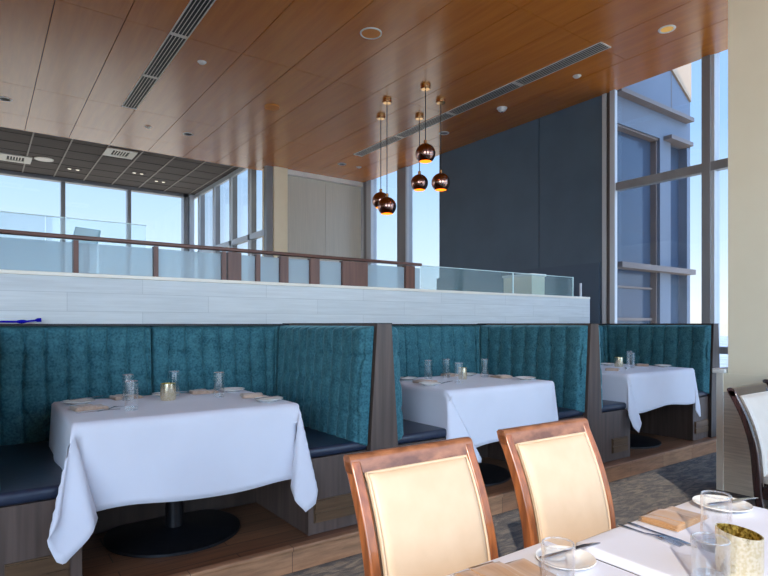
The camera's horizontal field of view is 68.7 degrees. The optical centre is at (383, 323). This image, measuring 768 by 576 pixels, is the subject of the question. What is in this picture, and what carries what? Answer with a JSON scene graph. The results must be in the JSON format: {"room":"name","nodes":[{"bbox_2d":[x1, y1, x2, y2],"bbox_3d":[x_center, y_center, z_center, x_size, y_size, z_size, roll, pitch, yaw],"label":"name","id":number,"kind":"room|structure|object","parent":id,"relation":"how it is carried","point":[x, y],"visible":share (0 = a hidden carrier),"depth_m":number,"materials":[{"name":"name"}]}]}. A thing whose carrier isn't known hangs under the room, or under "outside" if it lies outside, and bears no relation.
{"room":"restaurant","nodes":[
{"label":"restaurant","id":0,"kind":"room"},
{"bbox_2d":[0,127,239,194],"bbox_3d":[-9.426,-3.476,9.418,13.700,0.074,4.500,0,0,-36],"label":"ceiling","id":1,"kind":"structure","parent":0,"point":[182,175],"depth_m":12.24,"materials":[{"name":"tile"}]},
{"bbox_2d":[0,152,31,163],"bbox_3d":[-7.657,-3.441,11.676,0.560,0.023,0.580,0,0,-36],"label":"ceiling vent","id":2,"kind":"object","parent":1,"relation":"in","point":[3,156],"visible":1,"depth_m":11.64,"materials":[{"name":"beige"}]},
{"bbox_2d":[34,156,53,161],"bbox_3d":[-7.115,-3.446,11.761,0.360,0.014,0.360,0,0,-36],"label":"ceiling speaker","id":3,"kind":"object","parent":1,"relation":"attached to","point":[39,158],"visible":1,"depth_m":11.76,"materials":[{"name":"white paint"}]},
{"bbox_2d":[36,157,51,161],"bbox_3d":[-7.115,-3.441,11.761,0.300,0.001,0.300,0,0,-36],"label":"grille","id":4,"kind":"object","parent":3,"relation":"attached to","point":[39,158],"depth_m":11.76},
{"bbox_2d":[102,147,137,159],"bbox_3d":[-5.319,-3.441,11.326,0.560,0.023,0.580,0,0,-36],"label":"ceiling vent","id":5,"kind":"object","parent":1,"relation":"in","point":[110,151],"visible":1,"depth_m":11.30,"materials":[{"name":"beige"}]},
{"bbox_2d":[262,168,263,256],"bbox_3d":[-1.406,-1.353,12.183,2.550,4.200,0.180,0,0,-36],"label":"wall","id":6,"kind":"structure","parent":0,"point":[263,168],"depth_m":11.48,"materials":[{"name":"beige paint"}]},
{"bbox_2d":[194,167,263,255],"bbox_3d":[-3.716,-1.478,13.280,0.160,3.950,4.700,0,0,-36],"label":"window","id":7,"kind":"structure","parent":6,"relation":"in","point":[252,235],"depth_m":12.91,"materials":[{"name":"grey metal"}]},
{"bbox_2d":[264,165,272,256],"bbox_3d":[-2.329,-1.338,11.334,0.140,3.670,0.120,0,0,-36],"label":"trim","id":8,"kind":"structure","parent":6,"relation":"attached to","point":[268,170],"depth_m":11.29,"materials":[{"name":"grey metal"}]},
{"bbox_2d":[288,175,324,260],"bbox_3d":[-1.638,-1.328,11.855,0.910,3.490,0.028,0,0,-36],"label":"roller shade","id":9,"kind":"object","parent":6,"relation":"attached to","point":[306,197],"visible":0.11,"depth_m":11.85,"materials":[{"name":"fabric"}]},
{"bbox_2d":[288,169,363,186],"bbox_3d":[-1.257,-3.126,12.105,1.900,0.095,0.120,0,0,-36],"label":"trim","id":10,"kind":"structure","parent":6,"relation":"attached to","point":[290,172],"depth_m":12.04,"materials":[{"name":"white paint"}]},
{"bbox_2d":[325,182,360,261],"bbox_3d":[-0.889,-1.328,12.394,0.925,3.490,0.028,0,0,-36],"label":"roller shade","id":11,"kind":"object","parent":6,"relation":"attached to","point":[342,202],"visible":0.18,"depth_m":12.37,"materials":[{"name":"fabric"}]},
{"bbox_2d":[273,166,287,257],"bbox_3d":[-2.135,-1.338,11.442,0.300,3.670,0.170,0,0,-36],"label":"wall pier","id":12,"kind":"object","parent":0,"point":[280,174],"visible":0.29,"depth_m":11.37,"materials":[{"name":"beige paint"}]},
{"bbox_2d":[0,269,589,323],"bbox_3d":[-3.655,0.507,2.612,15.118,1.680,0.230,0,0,-36],"label":"wall partition","id":13,"kind":"structure","parent":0,"point":[52,297],"depth_m":4.32,"materials":[{"name":"white wood"}]},
{"bbox_2d":[0,229,421,288],"bbox_3d":[-2.680,-0.460,3.271,7.470,0.253,0.060,0,0,-36],"label":"railing","id":14,"kind":"object","parent":13,"relation":"on","point":[74,256],"visible":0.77,"depth_m":4.15,"materials":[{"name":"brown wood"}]},
{"bbox_2d":[422,265,581,296],"bbox_3d":[1.397,-0.452,6.204,2.565,0.238,0.020,0,0,-36],"label":"guard","id":15,"kind":"object","parent":13,"relation":"on","point":[580,284],"visible":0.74,"depth_m":6.30,"materials":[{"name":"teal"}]},
{"bbox_2d":[0,0,727,182],"bbox_3d":[-3.179,-3.423,2.723,16.020,0.500,13.735,0,0,-36],"label":"ceiling","id":16,"kind":"structure","parent":0,"point":[69,68],"depth_m":6.90,"materials":[{"name":"brown wood"}]},
{"bbox_2d":[0,96,11,101],"bbox_3d":[-5.345,-3.169,7.926,0.176,0.008,0.176,0,0,-36],"label":"recessed light","id":17,"kind":"object","parent":16,"relation":"in","point":[6,99],"visible":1,"depth_m":7.94,"materials":[{"name":"white paint"}]},
{"bbox_2d":[122,0,215,109],"bbox_3d":[-2.252,-3.167,6.172,0.200,0.012,5.070,0,0,-36],"label":"ceiling vent","id":18,"kind":"object","parent":16,"relation":"in","point":[195,11],"visible":1,"depth_m":6.46,"materials":[{"name":"black"}]},
{"bbox_2d":[264,104,279,109],"bbox_3d":[-1.637,-3.168,8.218,0.236,0.010,0.236,0,0,-36],"label":"ceiling speaker","id":19,"kind":"object","parent":16,"relation":"attached to","point":[267,106],"visible":1,"depth_m":8.22},
{"bbox_2d":[360,27,381,38],"bbox_3d":[-0.142,-3.167,6.128,0.242,0.011,0.242,0,0,-36],"label":"ceiling speaker","id":20,"kind":"object","parent":16,"relation":"attached to","point":[369,32],"visible":1,"depth_m":6.12,"materials":[{"name":"beige"}]},
{"bbox_2d":[362,29,379,37],"bbox_3d":[-0.142,-3.170,6.128,0.211,0.006,0.211,0,0,-36],"label":"grille","id":21,"kind":"object","parent":20,"relation":"attached to","point":[366,33],"depth_m":6.13,"materials":[{"name":"metal"}]},
{"bbox_2d":[372,114,385,208],"bbox_3d":[-0.049,-2.473,8.573,0.264,1.400,0.264,0,0,-36],"label":"globe pendant","id":22,"kind":"object","parent":16,"relation":"hanging from","point":[377,197],"visible":0.67,"depth_m":8.52,"materials":[{"name":"gold metal"}]},
{"bbox_2d":[378,98,395,214],"bbox_3d":[0.042,-2.367,7.961,0.264,1.613,0.264,0,0,-36],"label":"globe pendant","id":23,"kind":"object","parent":16,"relation":"hanging from","point":[386,205],"visible":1,"depth_m":7.88,"materials":[{"name":"gold metal"}]},
{"bbox_2d":[411,114,427,190],"bbox_3d":[0.540,-2.609,8.573,0.264,1.129,0.264,0,0,-36],"label":"globe pendant","id":24,"kind":"object","parent":16,"relation":"hanging from","point":[419,182],"visible":1,"depth_m":8.50,"materials":[{"name":"gold metal"}]},
{"bbox_2d":[416,84,434,162],"bbox_3d":[0.553,-2.669,7.492,0.264,1.008,0.264,0,0,-36],"label":"globe pendant","id":25,"kind":"object","parent":16,"relation":"hanging from","point":[425,153],"visible":1,"depth_m":7.42,"materials":[{"name":"gold metal"}]},
{"bbox_2d":[431,98,449,190],"bbox_3d":[0.804,-2.536,7.961,0.264,1.275,0.264,0,0,-36],"label":"globe pendant","id":26,"kind":"object","parent":16,"relation":"hanging from","point":[440,181],"visible":1,"depth_m":7.89,"materials":[{"name":"gold metal"}]},
{"bbox_2d":[353,42,610,156],"bbox_3d":[1.011,-3.167,8.465,0.200,0.012,5.160,0,0,-36],"label":"ceiling vent","id":27,"kind":"object","parent":16,"relation":"in","point":[594,49],"visible":1,"depth_m":7.69,"materials":[{"name":"black"}]},
{"bbox_2d":[497,106,506,112],"bbox_3d":[1.733,-3.140,8.256,0.150,0.066,0.150,0,0,-36],"label":"smoke detector","id":28,"kind":"object","parent":16,"relation":"attached to","point":[501,109],"visible":1,"depth_m":8.21,"materials":[{"name":"white paint"}]},
{"bbox_2d":[658,25,675,33],"bbox_3d":[3.043,-3.169,6.045,0.176,0.008,0.176,0,0,-36],"label":"recessed light","id":29,"kind":"object","parent":16,"relation":"in","point":[667,28],"visible":1,"depth_m":6.04,"materials":[{"name":"white paint"}]},
{"bbox_2d":[437,95,601,323],"bbox_3d":[2.108,-1.003,9.239,0.285,4.700,3.445,0,0,-36],"label":"wall","id":30,"kind":"structure","parent":0,"point":[527,197],"depth_m":8.80,"materials":[{"name":"paint"}]},
{"bbox_2d":[361,165,412,266],"bbox_3d":[0.309,-1.353,11.649,0.170,3.800,2.650,0,0,-36],"label":"window","id":31,"kind":"structure","parent":30,"relation":"in","point":[404,175],"depth_m":11.54,"materials":[{"name":"glass"}]},
{"bbox_2d":[602,52,727,356],"bbox_3d":[5.217,-0.953,4.829,0.170,4.600,7.345,0,0,-36],"label":"window","id":32,"kind":"structure","parent":30,"relation":"in","point":[710,167],"depth_m":6.68,"materials":[{"name":"grey metal"}]},
{"bbox_2d":[283,452,767,575],"bbox_3d":[-0.841,1.397,-0.543,16.000,0.100,5.700,0,0,-36],"label":"floor","id":33,"kind":"structure","parent":0,"point":[635,496],"depth_m":4.39,"materials":[{"name":"grey carpet"}]},
{"bbox_2d":[82,431,715,575],"bbox_3d":[-2.846,1.277,2.200,15.950,0.140,1.405,0,0,-36],"label":"platform","id":34,"kind":"object","parent":33,"relation":"on","point":[265,544],"depth_m":3.15,"materials":[{"name":"wood"}]},
{"bbox_2d":[103,501,239,557],"bbox_3d":[-1.219,0.835,3.269,1.108,0.744,0.858,0,0,-36],"label":"pedestal table","id":35,"kind":"object","parent":34,"relation":"on","point":[176,533],"visible":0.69,"depth_m":3.17,"materials":[{"name":"black metal"}]},
{"bbox_2d":[47,390,317,563],"bbox_3d":[-1.201,0.741,3.212,1.352,0.568,1.168,0,0,-36],"label":"tablecloth","id":36,"kind":"object","parent":35,"relation":"on","point":[189,446],"visible":0.85,"depth_m":2.85,"materials":[{"name":"white fabric"}]},
{"bbox_2d":[62,398,94,404],"bbox_3d":[-1.741,0.446,3.207,0.170,0.020,0.170,0,0,-36],"label":"plate","id":37,"kind":"object","parent":36,"relation":"on","point":[85,400],"visible":0.95,"depth_m":3.21,"materials":[{"name":"white"}]},
{"bbox_2d":[68,404,107,411],"bbox_3d":[-1.583,0.444,3.013,0.170,0.025,0.130,0,0,-44],"label":"folded napkin","id":38,"kind":"object","parent":36,"relation":"on","point":[81,407],"visible":1,"depth_m":2.97,"materials":[{"name":"fabric"}]},
{"bbox_2d":[110,394,143,399],"bbox_3d":[-1.580,0.444,3.446,0.170,0.025,0.130,0,0,-41],"label":"folded napkin","id":39,"kind":"object","parent":36,"relation":"on","point":[117,396],"visible":0.84,"depth_m":3.41,"materials":[{"name":"fabric"}]},
{"bbox_2d":[122,374,133,400],"bbox_3d":[-1.530,0.378,3.359,0.068,0.156,0.068,0,0,-36],"label":"water glass","id":40,"kind":"object","parent":36,"relation":"on","point":[122,374],"visible":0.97,"depth_m":3.35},
{"bbox_2d":[124,381,137,410],"bbox_3d":[-1.343,0.378,2.988,0.068,0.156,0.068,0,0,-36],"label":"water glass","id":41,"kind":"object","parent":36,"relation":"on","point":[124,381],"visible":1,"depth_m":2.99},
{"bbox_2d":[160,383,175,400],"bbox_3d":[-1.298,0.406,3.378,0.090,0.100,0.090,0,0,-36],"label":"votive holder","id":42,"kind":"object","parent":36,"relation":"on","point":[167,390],"visible":1,"depth_m":3.34,"materials":[{"name":"gold metal"}]},
{"bbox_2d":[189,389,217,394],"bbox_3d":[-1.193,0.444,3.712,0.170,0.025,0.130,0,0,-30],"label":"folded napkin","id":43,"kind":"object","parent":36,"relation":"on","point":[195,391],"visible":0.99,"depth_m":3.67,"materials":[{"name":"fabric"}]},
{"bbox_2d":[213,372,224,397],"bbox_3d":[-1.033,0.378,3.519,0.068,0.156,0.068,0,0,-36],"label":"water glass","id":44,"kind":"object","parent":36,"relation":"on","point":[213,372],"visible":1,"depth_m":3.52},
{"bbox_2d":[219,387,244,391],"bbox_3d":[-1.025,0.446,3.796,0.170,0.020,0.170,0,0,-36],"label":"plate","id":45,"kind":"object","parent":36,"relation":"on","point":[228,389],"visible":0.98,"depth_m":3.83,"materials":[{"name":"white"}]},
{"bbox_2d":[240,393,262,398],"bbox_3d":[-0.833,0.444,3.528,0.130,0.025,0.170,0,0,-20],"label":"folded napkin","id":46,"kind":"object","parent":36,"relation":"on","point":[243,395],"visible":0.99,"depth_m":3.46,"materials":[{"name":"fabric"}]},
{"bbox_2d":[254,396,282,401],"bbox_3d":[-0.681,0.446,3.317,0.170,0.020,0.170,0,0,-36],"label":"plate","id":47,"kind":"object","parent":36,"relation":"on","point":[268,399],"visible":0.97,"depth_m":3.34,"materials":[{"name":"white"}]},
{"bbox_2d":[0,324,373,575],"bbox_3d":[-1.267,0.603,3.391,2.065,1.208,1.315,0,0,-36],"label":"bench","id":48,"kind":"object","parent":34,"relation":"on","point":[326,371],"visible":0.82,"depth_m":3.50,"materials":[{"name":"teal fabric"}]},
{"bbox_2d":[0,318,40,323],"bbox_3d":[-2.295,-0.019,3.388,0.393,0.036,0.026,0,0,-36],"label":"rod","id":49,"kind":"object","parent":48,"relation":"on","point":[37,319],"visible":1,"depth_m":3.44,"materials":[{"name":"blue plastic"}]},
{"bbox_2d":[0,441,62,506],"bbox_3d":[-1.856,0.742,2.884,0.415,0.060,1.150,0,0,-36],"label":"seat cushion","id":50,"kind":"object","parent":48,"relation":"on","point":[30,476],"depth_m":2.66,"materials":[{"name":"blue leather"}]},
{"bbox_2d":[0,326,151,445],"bbox_3d":[-1.974,0.377,3.547,0.966,0.730,0.136,0,0,-36],"label":"cushion","id":51,"kind":"object","parent":48,"relation":"on","point":[41,366],"depth_m":3.48,"materials":[{"name":"teal fabric"}]},
{"bbox_2d":[150,326,279,395],"bbox_3d":[-1.191,0.377,4.112,0.966,0.730,0.134,0,0,-36],"label":"cushion","id":52,"kind":"object","parent":48,"relation":"on","point":[249,356],"depth_m":4.06,"materials":[{"name":"teal fabric"}]},
{"bbox_2d":[277,326,373,445],"bbox_3d":[-0.471,0.377,3.904,0.135,0.730,1.218,0,0,-36],"label":"cushion","id":53,"kind":"object","parent":48,"relation":"on","point":[326,371],"depth_m":3.70,"materials":[{"name":"teal fabric"}]},
{"bbox_2d":[304,426,366,457],"bbox_3d":[-0.602,0.742,3.786,0.425,0.060,1.150,0,0,-36],"label":"seat cushion","id":54,"kind":"object","parent":48,"relation":"on","point":[322,443],"depth_m":3.40,"materials":[{"name":"blue leather"}]},
{"bbox_2d":[282,323,397,450],"bbox_3d":[-0.383,0.601,4.007,0.216,1.213,1.328,0,0,-36],"label":"divider","id":55,"kind":"object","parent":34,"relation":"on","point":[382,427],"visible":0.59,"depth_m":3.47,"materials":[{"name":"grey wood"}]},
{"bbox_2d":[392,324,587,461],"bbox_3d":[0.497,0.603,4.660,2.100,1.208,1.315,0,0,-36],"label":"bench","id":56,"kind":"object","parent":34,"relation":"on","point":[557,354],"visible":0.41,"depth_m":5.09,"materials":[{"name":"teal fabric"}]},
{"bbox_2d":[392,327,403,440],"bbox_3d":[-0.257,0.377,4.058,0.134,0.730,1.218,0,0,-36],"label":"cushion","id":57,"kind":"object","parent":56,"relation":"on","point":[398,390],"depth_m":3.56,"materials":[{"name":"teal fabric"}]},
{"bbox_2d":[392,325,405,376],"bbox_3d":[-0.216,0.377,4.812,0.986,0.730,0.135,0,0,-36],"label":"cushion","id":58,"kind":"object","parent":56,"relation":"on","point":[401,329],"depth_m":5.05,"materials":[{"name":"teal fabric"}]},
{"bbox_2d":[398,419,445,443],"bbox_3d":[-0.085,0.742,4.159,0.470,0.060,1.150,0,0,-36],"label":"seat cushion","id":59,"kind":"object","parent":56,"relation":"on","point":[413,432],"depth_m":3.75,"materials":[{"name":"blue leather"}]},
{"bbox_2d":[400,325,479,376],"bbox_3d":[0.580,0.377,5.383,0.986,0.730,0.139,0,0,-36],"label":"cushion","id":60,"kind":"object","parent":56,"relation":"on","point":[457,345],"depth_m":5.31,"materials":[{"name":"teal fabric"}]},
{"bbox_2d":[480,325,587,412],"bbox_3d":[1.306,0.377,5.183,0.134,0.730,1.218,0,0,-36],"label":"cushion","id":61,"kind":"object","parent":56,"relation":"on","point":[557,354],"depth_m":4.98,"materials":[{"name":"teal fabric"}]},
{"bbox_2d":[557,407,582,418],"bbox_3d":[1.189,0.742,5.075,0.390,0.060,1.150,0,0,-36],"label":"seat cushion","id":62,"kind":"object","parent":56,"relation":"on","point":[563,412],"depth_m":4.65,"materials":[{"name":"blue leather"}]},
{"bbox_2d":[478,462,510,485],"bbox_3d":[0.646,0.835,4.530,1.108,0.744,0.828,0,0,-36],"label":"pedestal table","id":63,"kind":"object","parent":34,"relation":"on","point":[492,474],"visible":0.16,"depth_m":4.42,"materials":[{"name":"black metal"}]},
{"bbox_2d":[399,373,557,462],"bbox_3d":[0.648,0.711,4.527,1.305,0.508,1.032,0,0,-36],"label":"tablecloth","id":64,"kind":"object","parent":63,"relation":"on","point":[475,407],"visible":0.7,"depth_m":4.10,"materials":[{"name":"white fabric"}]},
{"bbox_2d":[400,377,417,380],"bbox_3d":[0.194,0.446,4.575,0.170,0.020,0.170,0,0,-36],"label":"plate","id":65,"kind":"object","parent":64,"relation":"on","point":[404,378],"visible":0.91,"depth_m":4.53,"materials":[{"name":"white"}]},
{"bbox_2d":[412,379,436,382],"bbox_3d":[0.321,0.444,4.383,0.170,0.025,0.130,0,0,-41],"label":"folded napkin","id":66,"kind":"object","parent":64,"relation":"on","point":[416,380],"visible":0.75,"depth_m":4.35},
{"bbox_2d":[418,381,440,385],"bbox_3d":[0.339,0.446,4.186,0.170,0.020,0.170,0,0,-36],"label":"plate","id":67,"kind":"object","parent":64,"relation":"on","point":[425,383],"visible":1,"depth_m":4.22,"materials":[{"name":"white"}]},
{"bbox_2d":[440,373,457,376],"bbox_3d":[0.598,0.444,4.939,0.170,0.025,0.130,0,0,-36],"label":"folded napkin","id":68,"kind":"object","parent":64,"relation":"on","point":[450,374],"visible":0.89,"depth_m":4.89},
{"bbox_2d":[458,367,466,378],"bbox_3d":[0.652,0.409,4.658,0.072,0.095,0.072,0,0,-36],"label":"votive holder","id":69,"kind":"object","parent":64,"relation":"on","point":[462,371],"visible":1,"depth_m":4.63,"materials":[{"name":"gold"}]},
{"bbox_2d":[489,375,512,378],"bbox_3d":[0.995,0.444,4.781,0.130,0.025,0.170,0,0,-26],"label":"folded napkin","id":70,"kind":"object","parent":64,"relation":"on","point":[493,376],"visible":1,"depth_m":4.73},
{"bbox_2d":[515,376,535,379],"bbox_3d":[1.159,0.446,4.604,0.170,0.020,0.170,0,0,-36],"label":"plate","id":71,"kind":"object","parent":64,"relation":"on","point":[518,377],"visible":1,"depth_m":4.62,"materials":[{"name":"white"}]},
{"bbox_2d":[477,323,601,458],"bbox_3d":[1.395,0.601,5.286,0.216,1.213,1.328,0,0,-36],"label":"divider","id":72,"kind":"object","parent":34,"relation":"on","point":[593,403],"visible":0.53,"depth_m":4.75,"materials":[{"name":"grey wood"}]},
{"bbox_2d":[630,434,660,448],"bbox_3d":[2.455,0.835,5.808,1.188,0.744,0.828,0,0,-36],"label":"pedestal table","id":73,"kind":"object","parent":34,"relation":"on","point":[636,441],"visible":0.21,"depth_m":5.61,"materials":[{"name":"black metal"}]},
{"bbox_2d":[601,364,700,432],"bbox_3d":[2.451,0.723,5.813,1.385,0.531,1.012,0,0,-36],"label":"tablecloth","id":74,"kind":"object","parent":73,"relation":"on","point":[643,389],"visible":0.66,"depth_m":5.32,"materials":[{"name":"white fabric"}]},
{"bbox_2d":[605,368,619,370],"bbox_3d":[2.250,0.444,5.537,0.130,0.025,0.170,0,0,26],"label":"folded napkin","id":75,"kind":"object","parent":74,"relation":"on","point":[606,369],"visible":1,"depth_m":5.47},
{"bbox_2d":[614,357,622,366],"bbox_3d":[2.515,0.406,6.024,0.090,0.100,0.090,0,0,-36],"label":"votive holder","id":76,"kind":"object","parent":74,"relation":"on","point":[618,361],"visible":1,"depth_m":5.99,"materials":[{"name":"gold"}]},
{"bbox_2d":[654,364,671,366],"bbox_3d":[2.977,0.446,5.998,0.170,0.020,0.170,0,0,-36],"label":"plate","id":77,"kind":"object","parent":74,"relation":"on","point":[658,365],"visible":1,"depth_m":5.95,"materials":[{"name":"white"}]},
{"bbox_2d":[599,324,710,462],"bbox_3d":[2.278,0.603,5.942,2.110,1.208,1.315,0,0,-36],"label":"bench","id":78,"kind":"object","parent":34,"relation":"on","point":[684,346],"visible":0.19,"depth_m":6.06,"materials":[{"name":"teal fabric"}]},
{"bbox_2d":[599,328,602,406],"bbox_3d":[1.521,0.377,5.337,0.134,0.730,1.218,0,0,-36],"label":"cushion","id":79,"kind":"object","parent":78,"relation":"on","point":[599,328],"depth_m":4.85,"materials":[{"name":"teal fabric"}]},
{"bbox_2d":[599,325,607,364],"bbox_3d":[2.364,0.377,6.667,0.991,0.730,0.139,0,0,-36],"label":"cushion","id":80,"kind":"object","parent":78,"relation":"on","point":[603,328],"depth_m":6.87,"materials":[{"name":"teal fabric"}]},
{"bbox_2d":[602,400,625,411],"bbox_3d":[1.709,0.742,5.449,0.510,0.060,1.150,0,0,-36],"label":"seat cushion","id":81,"kind":"object","parent":78,"relation":"on","point":[607,406],"depth_m":5.02,"materials":[{"name":"blue leather"}]},
{"bbox_2d":[606,325,710,393],"bbox_3d":[3.092,0.377,6.468,0.134,0.730,1.218,0,0,-36],"label":"cushion","id":82,"kind":"object","parent":78,"relation":"on","point":[684,346],"depth_m":6.33,"materials":[{"name":"teal fabric"}]},
{"bbox_2d":[698,391,707,396],"bbox_3d":[2.991,0.742,6.372,0.350,0.060,1.150,0,0,-36],"label":"seat cushion","id":83,"kind":"object","parent":78,"relation":"on","point":[700,393],"depth_m":5.95,"materials":[{"name":"blue leather"}]},
{"bbox_2d":[611,323,719,437],"bbox_3d":[3.181,0.601,6.571,0.216,1.213,1.328,0,0,-36],"label":"divider","id":84,"kind":"object","parent":34,"relation":"on","point":[714,353],"visible":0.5,"depth_m":6.01,"materials":[{"name":"brown wood"}]},
{"bbox_2d":[343,437,498,575],"bbox_3d":[0.251,0.863,1.512,0.470,0.969,0.626,0,0,-34],"label":"dining chair","id":85,"kind":"object","parent":33,"relation":"on","point":[422,509],"visible":0.93,"depth_m":1.65,"materials":[{"name":"leather"}]},
{"bbox_2d":[497,417,615,548],"bbox_3d":[0.776,0.863,1.903,0.470,0.969,0.626,0,0,-34],"label":"dining chair","id":86,"kind":"object","parent":33,"relation":"on","point":[557,471],"visible":0.75,"depth_m":2.03,"materials":[{"name":"leather"}]},
{"bbox_2d":[596,559,638,575],"bbox_3d":[1.059,0.975,1.437,0.706,0.744,0.759,0,0,-36],"label":"square table","id":87,"kind":"object","parent":33,"relation":"on","point":[596,559],"visible":0.02,"depth_m":1.47,"materials":[{"name":"fabric"}]},
{"bbox_2d":[576,500,767,575],"bbox_3d":[1.064,0.736,1.440,0.807,0.278,0.871,0,0,-36],"label":"tablecloth","id":88,"kind":"object","parent":87,"relation":"on","point":[634,552],"visible":0.68,"depth_m":1.51,"materials":[{"name":"white fabric"}]},
{"bbox_2d":[618,524,683,546],"bbox_3d":[0.747,0.592,1.585,0.024,0.009,0.190,0,0,-33],"label":"fork","id":89,"kind":"object","parent":88,"relation":"on","point":[676,543],"visible":1,"depth_m":1.55,"materials":[{"name":"silver metal"}]},
{"bbox_2d":[626,522,696,547],"bbox_3d":[0.784,0.595,1.590,0.018,0.003,0.215,0,0,-30],"label":"table knife","id":90,"kind":"object","parent":88,"relation":"on","point":[629,523],"visible":0.95,"depth_m":1.59,"materials":[{"name":"silver metal"}]},
{"bbox_2d":[638,506,708,531],"bbox_3d":[0.882,0.587,1.710,0.200,0.020,0.120,0,0,-37],"label":"folded napkin","id":91,"kind":"object","parent":88,"relation":"on","point":[672,518],"visible":1,"depth_m":1.68,"materials":[{"name":"beige fabric"}]},
{"bbox_2d":[691,532,730,575],"bbox_3d":[0.757,0.546,1.302,0.082,0.101,0.082,0,0,-36],"label":"water glass","id":92,"kind":"object","parent":88,"relation":"on","point":[729,542],"visible":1,"depth_m":1.31,"materials":[{"name":"glass"}]},
{"bbox_2d":[700,491,732,539],"bbox_3d":[0.881,0.523,1.490,0.074,0.146,0.074,0,0,-36],"label":"water glass","id":93,"kind":"object","parent":88,"relation":"on","point":[701,491],"visible":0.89,"depth_m":1.50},
{"bbox_2d":[692,495,753,512],"bbox_3d":[1.091,0.586,1.814,0.170,0.020,0.170,0,0,-36],"label":"plate","id":94,"kind":"object","parent":88,"relation":"on","point":[740,506],"visible":0.92,"depth_m":1.82,"materials":[{"name":"white"}]},
{"bbox_2d":[707,497,757,505],"bbox_3d":[1.129,0.573,1.819,0.215,0.003,0.018,0,0,-20],"label":"table knife","id":95,"kind":"object","parent":94,"relation":"on","point":[748,498],"visible":1,"depth_m":1.82,"materials":[{"name":"silver metal"}]},
{"bbox_2d":[715,523,763,575],"bbox_3d":[0.850,0.543,1.345,0.100,0.107,0.100,0,0,-36],"label":"votive holder","id":96,"kind":"object","parent":88,"relation":"on","point":[746,545],"visible":0.99,"depth_m":1.31,"materials":[{"name":"gold metal"}]},
{"bbox_2d":[727,383,767,508],"bbox_3d":[2.422,0.863,3.243,0.470,0.969,0.626,0,0,-36],"label":"dining chair","id":97,"kind":"object","parent":33,"relation":"on","point":[750,401],"visible":0.94,"depth_m":3.28,"materials":[{"name":"leather"}]},
{"bbox_3d":[0.385,0.986,1.059,0.746,0.722,0.774,0,0,-36],"label":"square table","id":98,"kind":"object","parent":33,"relation":"on","visible":0},
{"bbox_2d":[447,541,637,575],"bbox_3d":[0.380,0.758,1.056,0.846,0.278,0.886,0,0,-36],"label":"tablecloth","id":99,"kind":"object","parent":98,"relation":"on","point":[601,568],"visible":0.43,"depth_m":1.43,"materials":[{"name":"white fabric"}]},
{"bbox_2d":[452,558,556,575],"bbox_3d":[0.295,0.602,1.327,0.235,0.034,0.150,0,0,-30],"label":"folded napkin","id":100,"kind":"object","parent":99,"relation":"on","point":[521,567],"visible":1,"depth_m":1.35,"materials":[{"name":"beige fabric"}]},
{"bbox_2d":[541,536,574,575],"bbox_3d":[0.393,0.555,1.268,0.074,0.126,0.074,0,0,-36],"label":"water glass","id":101,"kind":"object","parent":99,"relation":"on","point":[555,536],"visible":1,"depth_m":1.27,"materials":[{"name":"glass"}]},
{"bbox_2d":[535,545,596,570],"bbox_3d":[0.466,0.608,1.444,0.150,0.020,0.150,0,0,-36],"label":"plate","id":102,"kind":"object","parent":99,"relation":"on","point":[583,560],"visible":0.89,"depth_m":1.45,"materials":[{"name":"white"}]},
{"bbox_2d":[539,542,600,558],"bbox_3d":[0.492,0.595,1.480,0.215,0.003,0.018,0,0,-29],"label":"table knife","id":103,"kind":"object","parent":102,"relation":"on","point":[582,546],"visible":0.91,"depth_m":1.47,"materials":[{"name":"silver metal"}]},
{"bbox_2d":[617,63,695,323],"bbox_3d":[3.570,-1.403,9.351,2.200,11.500,2.190,0,0,-36],"label":"wall","id":104,"kind":"structure","parent":0,"point":[654,119],"depth_m":8.70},
{"bbox_2d":[712,367,767,496],"bbox_3d":[3.847,0.855,3.175,0.245,0.985,3.660,0,0,-36],"label":"wall","id":105,"kind":"structure","parent":0,"point":[733,460],"depth_m":4.50,"materials":[{"name":"white paint"}]},
{"bbox_2d":[728,0,767,375],"bbox_3d":[3.475,-1.388,4.103,0.666,3.570,1.502,0,0,-36],"label":"column","id":106,"kind":"structure","parent":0,"point":[747,19],"depth_m":4.40,"materials":[{"name":"beige paint"}]},
{"bbox_3d":[-6.556,0.622,7.356,15.950,0.250,11.000,0,0,-36],"label":"floor","id":107,"kind":"structure","parent":0,"visible":0},
{"bbox_2d":[0,211,145,225],"bbox_3d":[-4.019,-0.183,3.514,4.780,1.361,0.060,0,0,-36],"label":"glass screen","id":108,"kind":"object","parent":107,"relation":"on","point":[0,211],"visible":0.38,"depth_m":4.57,"materials":[{"name":"teal"}]},
{"bbox_2d":[71,227,100,243],"bbox_3d":[-2.245,-0.118,4.236,0.320,1.230,0.320,0,0,-41],"label":"display stand","id":109,"kind":"object","parent":107,"relation":"on","point":[80,231],"visible":0.2,"depth_m":4.23,"materials":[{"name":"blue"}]},
{"bbox_2d":[502,273,545,294],"bbox_3d":[1.725,-0.053,6.933,0.270,1.100,0.470,0,0,-36],"label":"base cabinet","id":110,"kind":"object","parent":107,"relation":"on","point":[528,283],"visible":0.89,"depth_m":6.79,"materials":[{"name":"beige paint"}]},
{"bbox_3d":[-11.037,-1.103,-0.242,0.200,4.900,18.500,0,0,-36],"label":"wall","id":111,"kind":"structure","parent":0,"visible":0},
{"bbox_2d":[0,169,193,251],"bbox_3d":[-10.682,-1.488,11.163,13.700,3.970,0.300,0,0,-36],"label":"window","id":112,"kind":"structure","parent":111,"relation":"in","point":[187,201],"depth_m":14.17,"materials":[{"name":"grey metal"}]},
{"label":"outside","id":113,"kind":"structure","parent":0,"visible":0},
{"bbox_2d":[720,336,727,367],"bbox_3d":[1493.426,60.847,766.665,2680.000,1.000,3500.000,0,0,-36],"label":"ground","id":114,"kind":"structure","parent":113,"point":[723,339],"depth_m":1076.69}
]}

